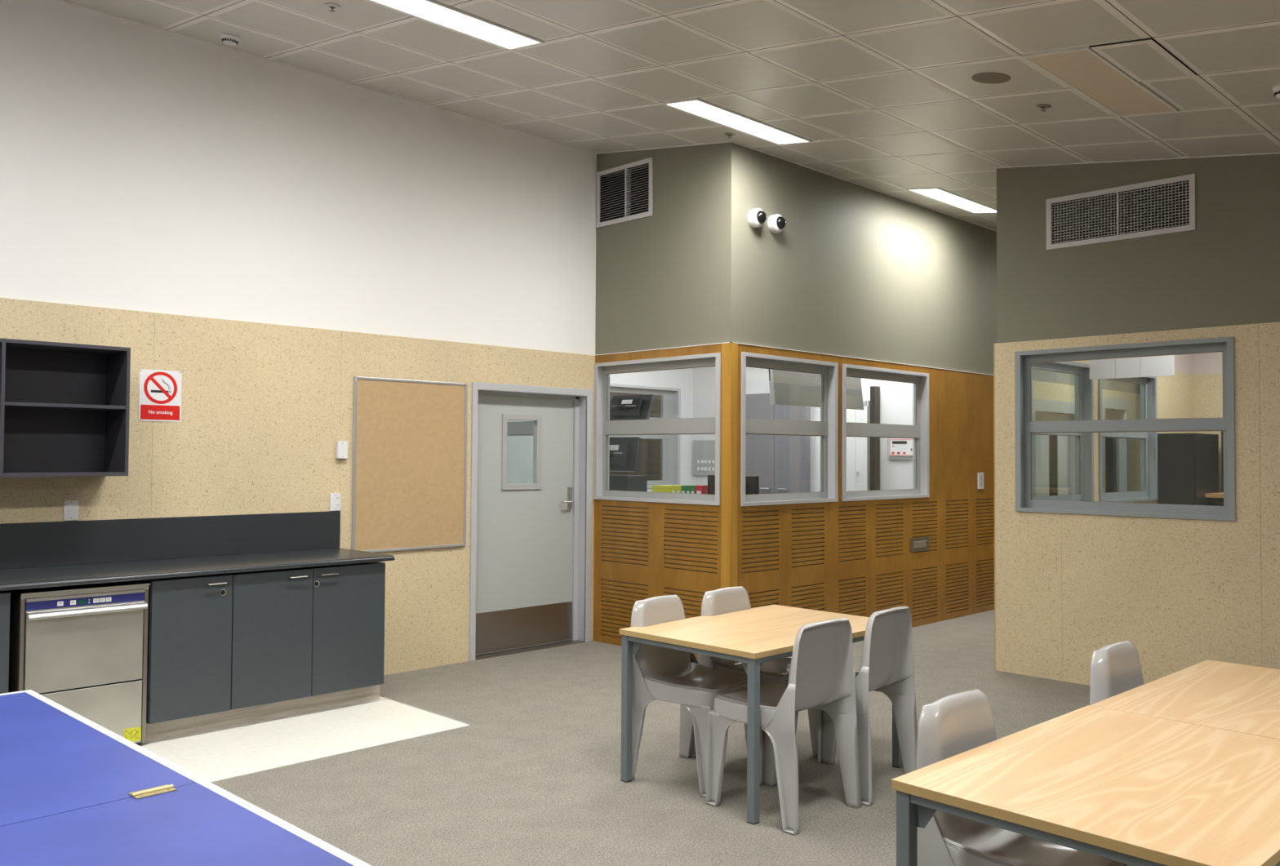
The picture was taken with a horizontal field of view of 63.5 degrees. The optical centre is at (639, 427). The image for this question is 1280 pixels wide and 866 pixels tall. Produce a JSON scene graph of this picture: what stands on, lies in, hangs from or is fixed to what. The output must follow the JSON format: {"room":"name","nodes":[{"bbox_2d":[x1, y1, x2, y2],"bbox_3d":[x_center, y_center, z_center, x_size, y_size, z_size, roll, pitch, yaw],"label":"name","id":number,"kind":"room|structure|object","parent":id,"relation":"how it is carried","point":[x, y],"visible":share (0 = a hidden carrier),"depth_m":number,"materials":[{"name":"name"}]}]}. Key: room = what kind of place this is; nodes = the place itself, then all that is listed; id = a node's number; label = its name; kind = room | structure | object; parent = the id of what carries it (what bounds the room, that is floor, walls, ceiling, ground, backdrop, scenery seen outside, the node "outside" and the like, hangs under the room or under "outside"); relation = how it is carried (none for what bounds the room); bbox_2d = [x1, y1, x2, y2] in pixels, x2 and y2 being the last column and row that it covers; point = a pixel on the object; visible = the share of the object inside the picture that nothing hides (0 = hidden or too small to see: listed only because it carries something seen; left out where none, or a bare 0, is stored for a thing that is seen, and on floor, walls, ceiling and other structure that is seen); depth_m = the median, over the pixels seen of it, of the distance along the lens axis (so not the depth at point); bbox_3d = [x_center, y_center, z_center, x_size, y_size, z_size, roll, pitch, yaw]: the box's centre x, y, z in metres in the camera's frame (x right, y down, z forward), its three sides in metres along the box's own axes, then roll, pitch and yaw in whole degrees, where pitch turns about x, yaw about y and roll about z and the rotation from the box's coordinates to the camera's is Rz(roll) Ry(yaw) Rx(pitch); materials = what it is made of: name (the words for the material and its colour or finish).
{"room":"institutional common room","nodes":[
{"label":"institutional common room","id":0,"kind":"room"},
{"bbox_2d":[0,0,596,539],"bbox_3d":[-3.929,-0.447,5.300,9.899,4.250,0.128,2,-2,-45],"label":"wall","id":1,"kind":"structure","parent":0,"point":[143,168],"depth_m":6.72,"materials":[{"name":"white paint"}]},
{"bbox_2d":[0,337,130,477],"bbox_3d":[-3.409,-0.101,5.457,1.233,0.717,0.350,2,-2,-45],"label":"wall shelf","id":2,"kind":"object","parent":1,"relation":"attached to","point":[64,407],"visible":1,"depth_m":5.78,"materials":[{"name":"grey"}]},
{"bbox_2d":[62,500,78,520],"bbox_3d":[-3.228,0.469,5.864,0.076,0.115,0.015,2,-2,-45],"label":"light switch","id":3,"kind":"object","parent":1,"relation":"attached to","point":[70,508],"visible":1,"depth_m":5.86,"materials":[{"name":"white plastic"}]},
{"bbox_2d":[0,297,154,524],"bbox_3d":[-3.364,0.494,5.746,1.232,2.400,0.012,2,-2,-45],"label":"wall panel","id":4,"kind":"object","parent":1,"relation":"attached to","point":[23,500],"depth_m":5.94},
{"bbox_2d":[138,368,182,422],"bbox_3d":[-2.888,-0.193,6.223,0.246,0.309,0.005,2,-2,-45],"label":"no smoking sign","id":5,"kind":"object","parent":1,"relation":"attached to","point":[159,390],"visible":1,"depth_m":6.22,"materials":[{"name":"white"}]},
{"bbox_2d":[0,511,340,569],"bbox_3d":[-3.651,0.640,5.435,4.534,0.248,0.020,2,-2,-45],"label":"backsplash","id":6,"kind":"structure","parent":1,"relation":"attached to","point":[47,544],"depth_m":6.19,"materials":[{"name":"grey"}]},
{"bbox_2d":[151,312,342,518],"bbox_3d":[-2.490,0.522,6.617,1.234,2.400,0.012,2,-2,-45],"label":"wall panel","id":7,"kind":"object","parent":1,"relation":"attached to","point":[258,431],"depth_m":6.60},
{"bbox_2d":[329,493,340,511],"bbox_3d":[-2.070,0.504,7.017,0.076,0.119,0.016,2,-2,-45],"label":"power outlet","id":8,"kind":"object","parent":1,"relation":"attached to","point":[335,498],"visible":1,"depth_m":7.01,"materials":[{"name":"white plastic"}]},
{"bbox_2d":[335,441,347,458],"bbox_3d":[-2.035,0.151,7.046,0.075,0.118,0.035,2,-2,-45],"label":"junction box","id":9,"kind":"object","parent":1,"relation":"attached to","point":[341,447],"visible":1,"depth_m":7.03,"materials":[{"name":"white plastic"}]},
{"bbox_2d":[351,376,467,552],"bbox_3d":[-1.642,0.267,7.446,0.942,1.225,0.022,2,-2,-45],"label":"pinboard","id":10,"kind":"object","parent":1,"relation":"attached to","point":[410,436],"visible":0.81,"depth_m":7.42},
{"bbox_2d":[339,330,488,675],"bbox_3d":[-1.616,0.550,7.489,1.234,2.400,0.012,2,-2,-45],"label":"wall panel","id":11,"kind":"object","parent":1,"relation":"attached to","point":[427,601],"depth_m":7.49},
{"bbox_2d":[475,640,584,660],"bbox_3d":[-0.908,1.771,8.262,1.124,0.006,0.140,2,-2,-45],"label":"trim","id":12,"kind":"structure","parent":1,"relation":"attached to","point":[568,642],"depth_m":8.24,"materials":[{"name":"silver metal"}]},
{"bbox_2d":[468,382,592,661],"bbox_3d":[-0.894,0.721,8.287,1.224,2.108,0.154,2,-2,-45],"label":"door","id":13,"kind":"structure","parent":1,"relation":"in","point":[530,582],"depth_m":8.35,"materials":[{"name":"grey"}]},
{"bbox_2d":[488,345,595,640],"bbox_3d":[-0.785,0.576,8.318,1.113,2.400,0.012,2,-2,-45],"label":"wall panel","id":14,"kind":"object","parent":1,"relation":"attached to","point":[506,365],"depth_m":8.37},
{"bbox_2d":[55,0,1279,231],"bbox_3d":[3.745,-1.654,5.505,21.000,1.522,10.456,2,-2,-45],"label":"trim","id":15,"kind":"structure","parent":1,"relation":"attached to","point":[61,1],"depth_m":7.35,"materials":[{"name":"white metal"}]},
{"bbox_2d":[506,368,693,492],"bbox_3d":[-2.021,0.226,10.518,6.600,3.200,1.450,2,-2,-45],"label":"wall","id":16,"kind":"structure","parent":0,"point":[519,448],"depth_m":11.99,"materials":[{"name":"white"}]},
{"bbox_2d":[506,421,533,435],"bbox_3d":[-1.010,0.045,9.447,0.140,1.145,1.280,2,-2,-45],"label":"window","id":17,"kind":"structure","parent":16,"relation":"in","point":[524,428],"depth_m":9.54,"materials":[{"name":"grey"}]},
{"bbox_2d":[609,383,680,488],"bbox_3d":[-0.200,0.100,11.394,1.750,1.145,0.142,2,-2,-45],"label":"window","id":18,"kind":"structure","parent":16,"relation":"in","point":[670,449],"depth_m":11.90,"materials":[{"name":"grey"}]},
{"bbox_2d":[135,609,1089,865],"bbox_3d":[2.614,1.799,6.528,21.000,0.103,13.600,2,-2,-45],"label":"floor","id":19,"kind":"structure","parent":0,"point":[534,780],"depth_m":5.12,"materials":[{"name":"carpet"}]},
{"bbox_2d":[0,591,10,693],"bbox_3d":[-3.654,1.177,4.919,0.985,0.758,0.730,2,-2,-45],"label":"base cabinet","id":20,"kind":"object","parent":19,"relation":"on","point":[5,596],"visible":0.55,"depth_m":5.02,"materials":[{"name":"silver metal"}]},
{"bbox_2d":[7,580,150,743],"bbox_3d":[-3.041,1.257,5.497,0.608,0.859,0.675,2,-2,-45],"label":"dishwasher","id":21,"kind":"object","parent":19,"relation":"on","point":[83,649],"visible":0.81,"depth_m":5.29,"materials":[{"name":"silver metal"}]},
{"bbox_2d":[0,689,371,865],"bbox_3d":[-1.594,1.222,1.970,2.742,0.768,1.527,-1,-2,44],"label":"table","id":22,"kind":"object","parent":19,"relation":"on","point":[74,791],"visible":1,"depth_m":2.32,"materials":[{"name":"blue"}]},
{"bbox_2d":[139,573,232,724],"bbox_3d":[-2.683,1.208,5.888,0.437,0.758,0.730,2,-2,-45],"label":"base cabinet","id":23,"kind":"object","parent":19,"relation":"on","point":[189,621],"visible":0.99,"depth_m":5.64,"materials":[{"name":"grey laminate"}]},
{"bbox_2d":[146,684,379,741],"bbox_3d":[-2.959,1.637,5.695,3.085,0.111,0.599,2,-2,-45],"label":"plinth","id":24,"kind":"object","parent":19,"relation":"on","point":[167,729],"visible":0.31,"depth_m":6.01,"materials":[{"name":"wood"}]},
{"bbox_2d":[228,561,385,710],"bbox_3d":[-2.182,1.224,6.387,0.972,0.758,0.730,2,-2,-45],"label":"base cabinet","id":25,"kind":"object","parent":19,"relation":"on","point":[304,632],"visible":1,"depth_m":6.12,"materials":[{"name":"grey laminate"}]},
{"bbox_2d":[0,511,394,591],"bbox_3d":[-3.399,0.652,5.182,4.534,0.283,0.733,2,-2,-45],"label":"countertop","id":26,"kind":"structure","parent":25,"relation":"on","point":[47,554],"depth_m":6.06,"materials":[{"name":"grey"}]},
{"bbox_2d":[383,697,471,725],"bbox_3d":[-1.306,1.718,6.277,0.012,0.004,0.940,2,-2,-45],"label":"trim","id":27,"kind":"structure","parent":19,"relation":"on","point":[384,697],"depth_m":6.25,"materials":[{"name":"silver metal"}]},
{"bbox_2d":[631,594,747,796],"bbox_3d":[0.266,1.272,5.041,0.514,0.851,0.496,-1,-2,39],"label":"plastic chair","id":28,"kind":"object","parent":19,"relation":"on","point":[660,673],"visible":0.74,"depth_m":5.02,"materials":[{"name":"grey"}]},
{"bbox_2d":[692,586,817,756],"bbox_3d":[0.630,1.284,5.396,0.514,0.851,0.496,-1,-2,42],"label":"plastic chair","id":29,"kind":"object","parent":19,"relation":"on","point":[730,599],"visible":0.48,"depth_m":5.41,"materials":[{"name":"grey"}]},
{"bbox_2d":[619,604,902,825],"bbox_3d":[0.619,1.338,5.088,1.205,0.725,0.833,2,-2,-45],"label":"dining table","id":30,"kind":"object","parent":19,"relation":"on","point":[754,637],"visible":0.77,"depth_m":4.90,"materials":[{"name":"brown wood"}]},
{"bbox_2d":[745,393,810,493],"bbox_3d":[1.414,0.744,11.187,0.139,2.240,0.940,2,-2,-45],"label":"cupboard","id":31,"kind":"object","parent":19,"relation":"on","point":[781,463],"visible":0.36,"depth_m":11.09,"materials":[{"name":"grey laminate"}]},
{"bbox_2d":[705,617,862,835],"bbox_3d":[0.633,1.263,4.618,0.496,0.851,0.514,2,-2,-45],"label":"plastic chair","id":32,"kind":"object","parent":19,"relation":"on","point":[822,677],"visible":0.97,"depth_m":4.58,"materials":[{"name":"grey"}]},
{"bbox_2d":[783,606,917,806],"bbox_3d":[0.996,1.275,4.978,0.514,0.851,0.496,-1,-2,41],"label":"plastic chair","id":33,"kind":"object","parent":19,"relation":"on","point":[887,657],"visible":0.59,"depth_m":4.97,"materials":[{"name":"grey"}]},
{"bbox_2d":[846,400,870,491],"bbox_3d":[2.131,0.789,10.460,0.129,2.120,0.420,2,-2,-45],"label":"tall cabinet","id":34,"kind":"object","parent":19,"relation":"on","point":[858,448],"visible":0.25,"depth_m":10.37,"materials":[{"name":"white laminate"}]},
{"bbox_2d":[870,386,879,490],"bbox_3d":[2.342,0.717,10.302,0.095,2.260,0.055,2,-2,-45],"label":"post","id":35,"kind":"object","parent":19,"relation":"on","point":[874,390],"visible":0.44,"depth_m":10.29,"materials":[{"name":"grey metal"}]},
{"bbox_2d":[915,688,1131,865],"bbox_3d":[1.101,1.222,2.919,0.496,0.851,0.514,2,-2,-45],"label":"plastic chair","id":36,"kind":"object","parent":19,"relation":"on","point":[950,726],"visible":0.57,"depth_m":2.95,"materials":[{"name":"grey"}]},
{"bbox_2d":[891,705,1279,865],"bbox_3d":[1.368,1.282,2.777,1.189,0.725,0.833,2,-2,-43],"label":"dining table","id":37,"kind":"object","parent":19,"relation":"on","point":[1133,789],"visible":1,"depth_m":2.63,"materials":[{"name":"brown wood"}]},
{"bbox_2d":[1089,640,1143,705],"bbox_3d":[1.971,1.249,3.780,0.496,0.851,0.514,2,-2,-45],"label":"plastic chair","id":38,"kind":"object","parent":19,"relation":"on","point":[1115,668],"visible":0.24,"depth_m":3.87,"materials":[{"name":"grey"}]},
{"bbox_2d":[1089,660,1279,739],"bbox_3d":[2.226,1.308,3.586,1.160,0.725,0.833,2,-2,-44],"label":"dining table","id":39,"kind":"object","parent":19,"relation":"on","point":[1223,695],"visible":0.47,"depth_m":3.60,"materials":[{"name":"brown wood"}]},
{"bbox_2d":[1157,433,1218,505],"bbox_3d":[5.167,0.954,9.732,0.700,1.790,0.325,2,-2,-45],"label":"tall cabinet","id":40,"kind":"object","parent":19,"relation":"on","point":[1188,464],"visible":0.41,"depth_m":9.52,"materials":[{"name":"metal"}]},
{"bbox_2d":[1204,431,1223,506],"bbox_3d":[5.894,0.916,9.451,0.830,1.860,1.080,2,-2,-45],"label":"desk","id":41,"kind":"object","parent":19,"relation":"on","point":[1215,499],"visible":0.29,"depth_m":9.63,"materials":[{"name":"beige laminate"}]},
{"bbox_3d":[-0.144,1.310,9.154,0.660,0.985,3.000,2,-2,-45],"label":"desk","id":42,"kind":"object","parent":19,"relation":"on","visible":0},
{"bbox_2d":[608,475,647,491],"bbox_3d":[-0.175,0.630,9.469,0.250,0.390,0.430,2,-2,-45],"label":"equipment box","id":43,"kind":"object","parent":42,"relation":"on","point":[616,482],"visible":0.34,"depth_m":9.32,"materials":[{"name":"black plastic"}]},
{"bbox_2d":[652,484,674,493],"bbox_3d":[0.267,0.651,8.784,0.250,0.318,0.223,2,-2,-45],"label":"folder","id":44,"kind":"object","parent":42,"relation":"on","point":[663,488],"visible":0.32,"depth_m":8.70,"materials":[{"name":"yellow"}]},
{"bbox_2d":[695,484,707,493],"bbox_3d":[0.566,0.638,8.484,0.252,0.332,0.079,2,-2,-45],"label":"folder","id":45,"kind":"object","parent":42,"relation":"on","point":[700,489],"visible":0.25,"depth_m":8.40,"materials":[{"name":"red"}]},
{"bbox_2d":[707,475,759,494],"bbox_3d":[0.725,0.590,8.235,0.160,0.417,0.500,2,-2,-45],"label":"computer monitor","id":46,"kind":"object","parent":42,"relation":"on","point":[752,482],"visible":0.24,"depth_m":8.11,"materials":[{"name":"black plastic"}]},
{"bbox_2d":[595,142,741,638],"bbox_3d":[-0.427,-0.332,8.879,0.118,4.250,3.238,2,-2,-45],"label":"wall","id":47,"kind":"structure","parent":0,"point":[671,277],"depth_m":8.12,"materials":[{"name":"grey paint"}]},
{"bbox_2d":[595,156,653,227],"bbox_3d":[-0.097,-1.938,8.583,0.115,0.472,0.657,2,-2,-45],"label":"air vent","id":48,"kind":"object","parent":47,"relation":"in","point":[627,196],"visible":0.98,"depth_m":8.60,"materials":[{"name":"white"}]},
{"bbox_2d":[593,352,720,505],"bbox_3d":[0.154,0.021,8.271,0.152,1.145,1.395,2,-2,-45],"label":"window","id":49,"kind":"structure","parent":47,"relation":"in","point":[603,427],"depth_m":8.36,"materials":[{"name":"grey"}]},
{"bbox_2d":[593,343,721,660],"bbox_3d":[0.115,0.579,8.214,0.012,2.400,1.407,2,-2,-45],"label":"wall panel","id":50,"kind":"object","parent":47,"relation":"attached to","point":[655,575],"depth_m":8.22,"materials":[{"name":"brown wood"}]},
{"bbox_2d":[720,342,737,588],"bbox_3d":[0.666,0.569,7.706,0.083,2.400,0.091,2,-2,-45],"label":"trim","id":51,"kind":"structure","parent":47,"relation":"attached to","point":[729,496],"depth_m":7.68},
{"bbox_2d":[62,0,1279,231],"bbox_3d":[3.996,-1.632,5.450,21.274,1.585,10.883,2,-2,-45],"label":"ceiling","id":52,"kind":"structure","parent":0,"point":[887,100],"depth_m":5.84,"materials":[{"name":"white tile"}]},
{"bbox_2d":[220,32,239,45],"bbox_3d":[-2.475,-2.344,6.240,0.112,0.062,0.111,2,-2,-45],"label":"smoke detector","id":53,"kind":"object","parent":52,"relation":"attached to","point":[229,39],"visible":1,"depth_m":6.21,"materials":[{"name":"white plastic"}]},
{"bbox_2d":[324,2,340,12],"bbox_3d":[-1.610,-2.199,5.411,0.082,0.036,0.081,2,-2,-45],"label":"sprinkler","id":54,"kind":"object","parent":52,"relation":"attached to","point":[332,6],"visible":1,"depth_m":5.40,"materials":[{"name":"white"}]},
{"bbox_2d":[368,0,544,50],"bbox_3d":[-1.067,-2.159,5.333,1.238,0.077,0.305,2,-2,-45],"label":"ceiling light","id":55,"kind":"object","parent":52,"relation":"attached to","point":[434,11],"visible":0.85,"depth_m":5.45,"materials":[{"name":"white plastic"}]},
{"bbox_2d":[662,97,812,144],"bbox_3d":[0.696,-2.103,7.091,1.238,0.077,0.305,2,-2,-45],"label":"ceiling light","id":56,"kind":"object","parent":52,"relation":"attached to","point":[698,107],"visible":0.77,"depth_m":7.03,"materials":[{"name":"white plastic"}]},
{"bbox_2d":[906,187,996,213],"bbox_3d":[2.825,-2.034,9.213,1.205,0.076,0.300,2,-2,-45],"label":"ceiling light","id":57,"kind":"object","parent":52,"relation":"attached to","point":[942,195],"visible":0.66,"depth_m":9.17,"materials":[{"name":"white plastic"}]},
{"bbox_2d":[971,72,1010,83],"bbox_3d":[1.849,-1.842,5.443,0.196,0.033,0.195,2,-2,-45],"label":"ceiling speaker","id":58,"kind":"object","parent":52,"relation":"attached to","point":[984,77],"visible":1,"depth_m":5.43,"materials":[{"name":"brown metal"}]},
{"bbox_2d":[976,74,1005,82],"bbox_3d":[1.849,-1.839,5.444,0.184,0.026,0.182,2,-2,-45],"label":"grille","id":59,"kind":"object","parent":58,"relation":"attached to","point":[980,77],"depth_m":5.43,"materials":[{"name":"brown metal"}]},
{"bbox_2d":[1035,103,1051,111],"bbox_3d":[2.292,-1.816,5.867,0.082,0.036,0.081,2,-2,-45],"label":"sprinkler","id":60,"kind":"object","parent":52,"relation":"attached to","point":[1042,106],"visible":1,"depth_m":5.85,"materials":[{"name":"silver metal"}]},
{"bbox_2d":[1021,45,1179,116],"bbox_3d":[2.413,-1.789,5.359,1.238,0.080,0.328,2,-2,-45],"label":"ceiling panel","id":61,"kind":"object","parent":52,"relation":"attached to","point":[1084,70],"visible":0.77,"depth_m":5.30,"materials":[{"name":"beige plastic"}]},
{"bbox_2d":[1272,84,1279,98],"bbox_3d":[3.176,-1.652,5.084,0.112,0.062,0.111,2,-2,-45],"label":"smoke detector","id":62,"kind":"object","parent":52,"relation":"attached to","point":[1276,89],"visible":1,"depth_m":5.08,"materials":[{"name":"white plastic"}]},
{"bbox_2d":[692,366,912,492],"bbox_3d":[1.735,0.263,11.072,0.100,3.200,3.070,2,-2,-45],"label":"wall","id":63,"kind":"structure","parent":0,"point":[895,397],"depth_m":10.50,"materials":[{"name":"white"}]},
{"bbox_2d":[693,440,715,475],"bbox_3d":[0.807,0.347,11.903,0.025,0.405,0.520,2,-2,-45],"label":"panel","id":64,"kind":"object","parent":63,"relation":"attached to","point":[704,451],"visible":0.59,"depth_m":11.96,"materials":[{"name":"grey"}]},
{"bbox_2d":[887,437,912,459],"bbox_3d":[2.570,0.199,10.137,0.040,0.220,0.325,2,-2,-45],"label":"panel","id":65,"kind":"object","parent":63,"relation":"attached to","point":[897,448],"visible":0.78,"depth_m":10.14,"materials":[{"name":"grey"}]},
{"bbox_2d":[741,146,1139,620],"bbox_3d":[4.603,-0.154,11.691,10.983,4.100,0.118,2,-2,-45],"label":"wall","id":66,"kind":"structure","parent":0,"point":[853,270],"depth_m":8.95,"materials":[{"name":"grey paint"}]},
{"bbox_2d":[747,208,766,227],"bbox_3d":[0.910,-1.602,7.872,0.146,0.146,0.113,2,-2,-45],"label":"security camera","id":67,"kind":"object","parent":66,"relation":"attached to","point":[757,217],"visible":1,"depth_m":7.84,"materials":[{"name":"white plastic"}]},
{"bbox_2d":[767,213,786,233],"bbox_3d":[1.082,-1.593,8.043,0.146,0.146,0.113,2,-2,-45],"label":"security camera","id":68,"kind":"object","parent":66,"relation":"attached to","point":[776,224],"visible":1,"depth_m":8.01,"materials":[{"name":"white plastic"}]},
{"bbox_2d":[737,343,839,613],"bbox_3d":[1.189,0.584,8.177,1.323,2.400,0.012,2,-2,-45],"label":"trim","id":69,"kind":"structure","parent":66,"relation":"attached to","point":[782,579],"depth_m":8.14,"materials":[{"name":"brown wood"}]},
{"bbox_2d":[740,351,838,506],"bbox_3d":[1.155,0.024,8.234,1.252,1.158,0.152,2,-2,-45],"label":"window","id":70,"kind":"structure","parent":66,"relation":"in","point":[827,428],"depth_m":8.39,"materials":[{"name":"grey"}]},
{"bbox_2d":[595,342,993,375],"bbox_3d":[1.704,-0.575,9.758,4.397,0.006,1.498,2,-2,-45],"label":"trim","id":71,"kind":"structure","parent":66,"relation":"attached to","point":[725,342],"depth_m":8.42,"materials":[{"name":"grey metal"}]},
{"bbox_2d":[838,355,906,617],"bbox_3d":[2.044,0.612,9.029,1.088,2.400,0.012,2,-2,-45],"label":"wall panel","id":72,"kind":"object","parent":66,"relation":"attached to","point":[868,567],"depth_m":8.96,"materials":[{"name":"brown wood"}]},
{"bbox_2d":[842,364,929,501],"bbox_3d":[2.156,0.056,9.232,1.414,1.158,0.152,2,-2,-45],"label":"window","id":73,"kind":"structure","parent":66,"relation":"in","point":[918,431],"depth_m":9.42,"materials":[{"name":"grey"}]},
{"bbox_2d":[910,536,928,552],"bbox_3d":[2.587,1.078,9.541,0.322,0.128,0.016,2,-2,-45],"label":"power outlet","id":74,"kind":"object","parent":66,"relation":"attached to","point":[922,544],"visible":1,"depth_m":9.54,"materials":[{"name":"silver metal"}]},
{"bbox_2d":[906,364,973,627],"bbox_3d":[2.869,0.638,9.852,1.239,2.400,0.012,2,-2,-45],"label":"wall panel","id":75,"kind":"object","parent":66,"relation":"attached to","point":[950,392],"depth_m":9.89,"materials":[{"name":"brown wood"}]},
{"bbox_2d":[977,472,983,488],"bbox_3d":[3.431,0.535,10.396,0.116,0.164,0.014,2,-2,-45],"label":"light switch","id":76,"kind":"object","parent":66,"relation":"attached to","point":[980,475],"visible":1,"depth_m":10.38,"materials":[{"name":"white"}]},
{"bbox_2d":[972,373,994,614],"bbox_3d":[3.542,0.659,10.523,0.658,2.400,0.012,2,-2,-45],"label":"wall panel","id":77,"kind":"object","parent":66,"relation":"attached to","point":[982,384],"depth_m":10.45,"materials":[{"name":"brown wood"}]},
{"bbox_2d":[1031,398,1075,497],"bbox_3d":[4.646,0.797,11.697,1.310,2.200,0.142,2,-2,-45],"label":"door","id":78,"kind":"structure","parent":66,"relation":"in","point":[1053,456],"depth_m":11.78,"materials":[{"name":"grey"}]},
{"bbox_2d":[1033,380,1125,402],"bbox_3d":[5.246,-0.336,12.244,2.700,0.300,0.012,2,-2,-45],"label":"trim","id":79,"kind":"structure","parent":66,"relation":"attached to","point":[1042,390],"depth_m":11.76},
{"bbox_2d":[1102,397,1130,493],"bbox_3d":[5.892,0.787,12.941,0.930,2.300,0.142,2,-2,-45],"label":"door","id":80,"kind":"structure","parent":66,"relation":"in","point":[1116,477],"depth_m":13.09,"materials":[{"name":"grey"}]},
{"bbox_2d":[1125,391,1140,491],"bbox_3d":[7.364,0.782,14.335,3.300,2.400,0.012,2,-2,-45],"label":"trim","id":81,"kind":"structure","parent":66,"relation":"attached to","point":[1135,406],"depth_m":13.39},
{"bbox_2d":[996,153,1279,343],"bbox_3d":[5.331,-0.150,4.989,0.118,3.750,7.527,2,-2,-45],"label":"wall","id":82,"kind":"structure","parent":0,"point":[1224,271],"depth_m":6.91,"materials":[{"name":"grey paint"}]},
{"bbox_2d":[993,343,995,670],"bbox_3d":[2.611,0.578,7.601,0.011,2.400,0.010,2,-2,-45],"label":"trim","id":83,"kind":"structure","parent":82,"relation":"attached to","point":[993,344],"depth_m":7.60,"materials":[{"name":"brown wood"}]},
{"bbox_2d":[995,338,1062,680],"bbox_3d":[2.787,0.574,7.424,0.012,2.400,0.488,2,-2,-45],"label":"wall panel","id":84,"kind":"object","parent":82,"relation":"attached to","point":[1028,544],"depth_m":7.45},
{"bbox_2d":[1045,173,1195,250],"bbox_3d":[3.283,-1.455,7.067,0.115,0.364,0.977,2,-2,-45],"label":"air vent","id":85,"kind":"object","parent":82,"relation":"in","point":[1163,206],"visible":0.98,"depth_m":7.03,"materials":[{"name":"white"}]},
{"bbox_2d":[1014,336,1235,521],"bbox_3d":[3.274,0.018,7.033,0.152,1.158,1.428,2,-2,-45],"label":"window","id":86,"kind":"structure","parent":82,"relation":"in","point":[1024,426],"depth_m":7.01,"materials":[{"name":"grey"}]},
{"bbox_2d":[1060,323,1262,685],"bbox_3d":[3.396,0.562,6.814,0.012,2.400,1.234,2,-2,-45],"label":"wall panel","id":87,"kind":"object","parent":82,"relation":"attached to","point":[1186,593],"depth_m":6.71,"materials":[{"name":"wood"}]},
{"bbox_2d":[1258,321,1279,669],"bbox_3d":[4.268,0.544,5.940,0.012,2.400,1.234,2,-2,-45],"label":"wall panel","id":88,"kind":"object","parent":82,"relation":"attached to","point":[1268,332],"depth_m":6.34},
{"bbox_2d":[1174,354,1192,374],"bbox_3d":[6.164,0.014,11.066,9.648,3.750,0.095,2,-2,-45],"label":"wall","id":89,"kind":"structure","parent":0,"point":[1183,362],"depth_m":10.24,"materials":[{"name":"grey"}]},
{"bbox_2d":[1031,361,1093,501],"bbox_3d":[3.234,0.045,8.138,1.350,1.160,0.141,2,-2,-45],"label":"window","id":90,"kind":"structure","parent":89,"relation":"in","point":[1084,386],"depth_m":8.56,"materials":[{"name":"grey"}]},
{"bbox_2d":[1070,360,1095,501],"bbox_3d":[3.287,0.595,8.108,1.424,2.400,0.012,2,-2,-45],"label":"trim","id":91,"kind":"structure","parent":89,"relation":"attached to","point":[1085,362],"depth_m":8.60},
{"bbox_2d":[1094,376,1159,503],"bbox_3d":[4.324,0.628,9.142,1.502,2.400,0.012,2,-2,-45],"label":"trim","id":92,"kind":"structure","parent":89,"relation":"attached to","point":[1096,392],"depth_m":8.65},
{"bbox_2d":[1097,376,1157,502],"bbox_3d":[4.287,0.079,9.188,1.355,1.160,0.141,2,-2,-45],"label":"window","id":93,"kind":"structure","parent":89,"relation":"in","point":[1148,385],"depth_m":9.60,"materials":[{"name":"grey"}]},
{"bbox_2d":[1158,371,1194,433],"bbox_3d":[5.217,0.657,10.033,1.018,2.400,0.012,2,-2,-45],"label":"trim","id":94,"kind":"structure","parent":89,"relation":"attached to","point":[1176,392],"depth_m":10.04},
{"bbox_2d":[1192,351,1222,374],"bbox_3d":[6.478,0.052,9.594,0.120,3.600,2.432,2,-2,-45],"label":"wall","id":95,"kind":"structure","parent":0,"point":[1207,363],"depth_m":10.34,"materials":[{"name":"grey"}]},
{"bbox_2d":[1194,373,1222,493],"bbox_3d":[6.432,0.651,9.528,0.012,2.400,2.420,2,-2,-45],"label":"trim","id":96,"kind":"structure","parent":95,"relation":"attached to","point":[1208,388],"depth_m":10.30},
{"bbox_3d":[0.651,-1.146,10.019,2.983,0.050,3.070,2,-2,-45],"label":"ceiling","id":97,"kind":"structure","parent":0,"visible":0},
{"bbox_2d":[768,368,863,409],"bbox_3d":[1.555,-0.659,9.043,1.450,0.965,0.035,2,-2,-45],"label":"panel","id":98,"kind":"object","parent":97,"relation":"hanging from","point":[786,388],"visible":0.36,"depth_m":8.87,"materials":[{"name":"grey"}]},
{"bbox_3d":[-0.594,-0.140,10.233,0.042,1.965,0.044,2,-2,-45],"label":"pole","id":99,"kind":"object","parent":97,"relation":"hanging from","visible":0},
{"bbox_2d":[608,436,640,471],"bbox_3d":[-0.277,0.262,10.153,0.538,0.340,0.230,-1,-2,35],"label":"computer monitor","id":100,"kind":"object","parent":99,"relation":"attached to","point":[624,451],"visible":0.6,"depth_m":10.08,"materials":[{"name":"black plastic"}]},
{"bbox_2d":[609,394,654,420],"bbox_3d":[-0.207,-0.185,10.123,0.695,0.271,0.242,-1,-2,35],"label":"computer monitor","id":101,"kind":"object","parent":99,"relation":"attached to","point":[623,407],"visible":0.77,"depth_m":10.03,"materials":[{"name":"black plastic"}]},
{"bbox_3d":[5.046,-1.213,8.189,3.949,0.040,2.430,2,-2,-45],"label":"ceiling","id":102,"kind":"structure","parent":0,"visible":0},
{"bbox_2d":[1089,355,1174,379],"bbox_3d":[3.881,-0.798,8.175,0.020,0.805,0.637,2,-2,-45],"label":"panel","id":103,"kind":"object","parent":102,"relation":"hanging from","point":[1153,366],"visible":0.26,"depth_m":8.15,"materials":[{"name":"white"}]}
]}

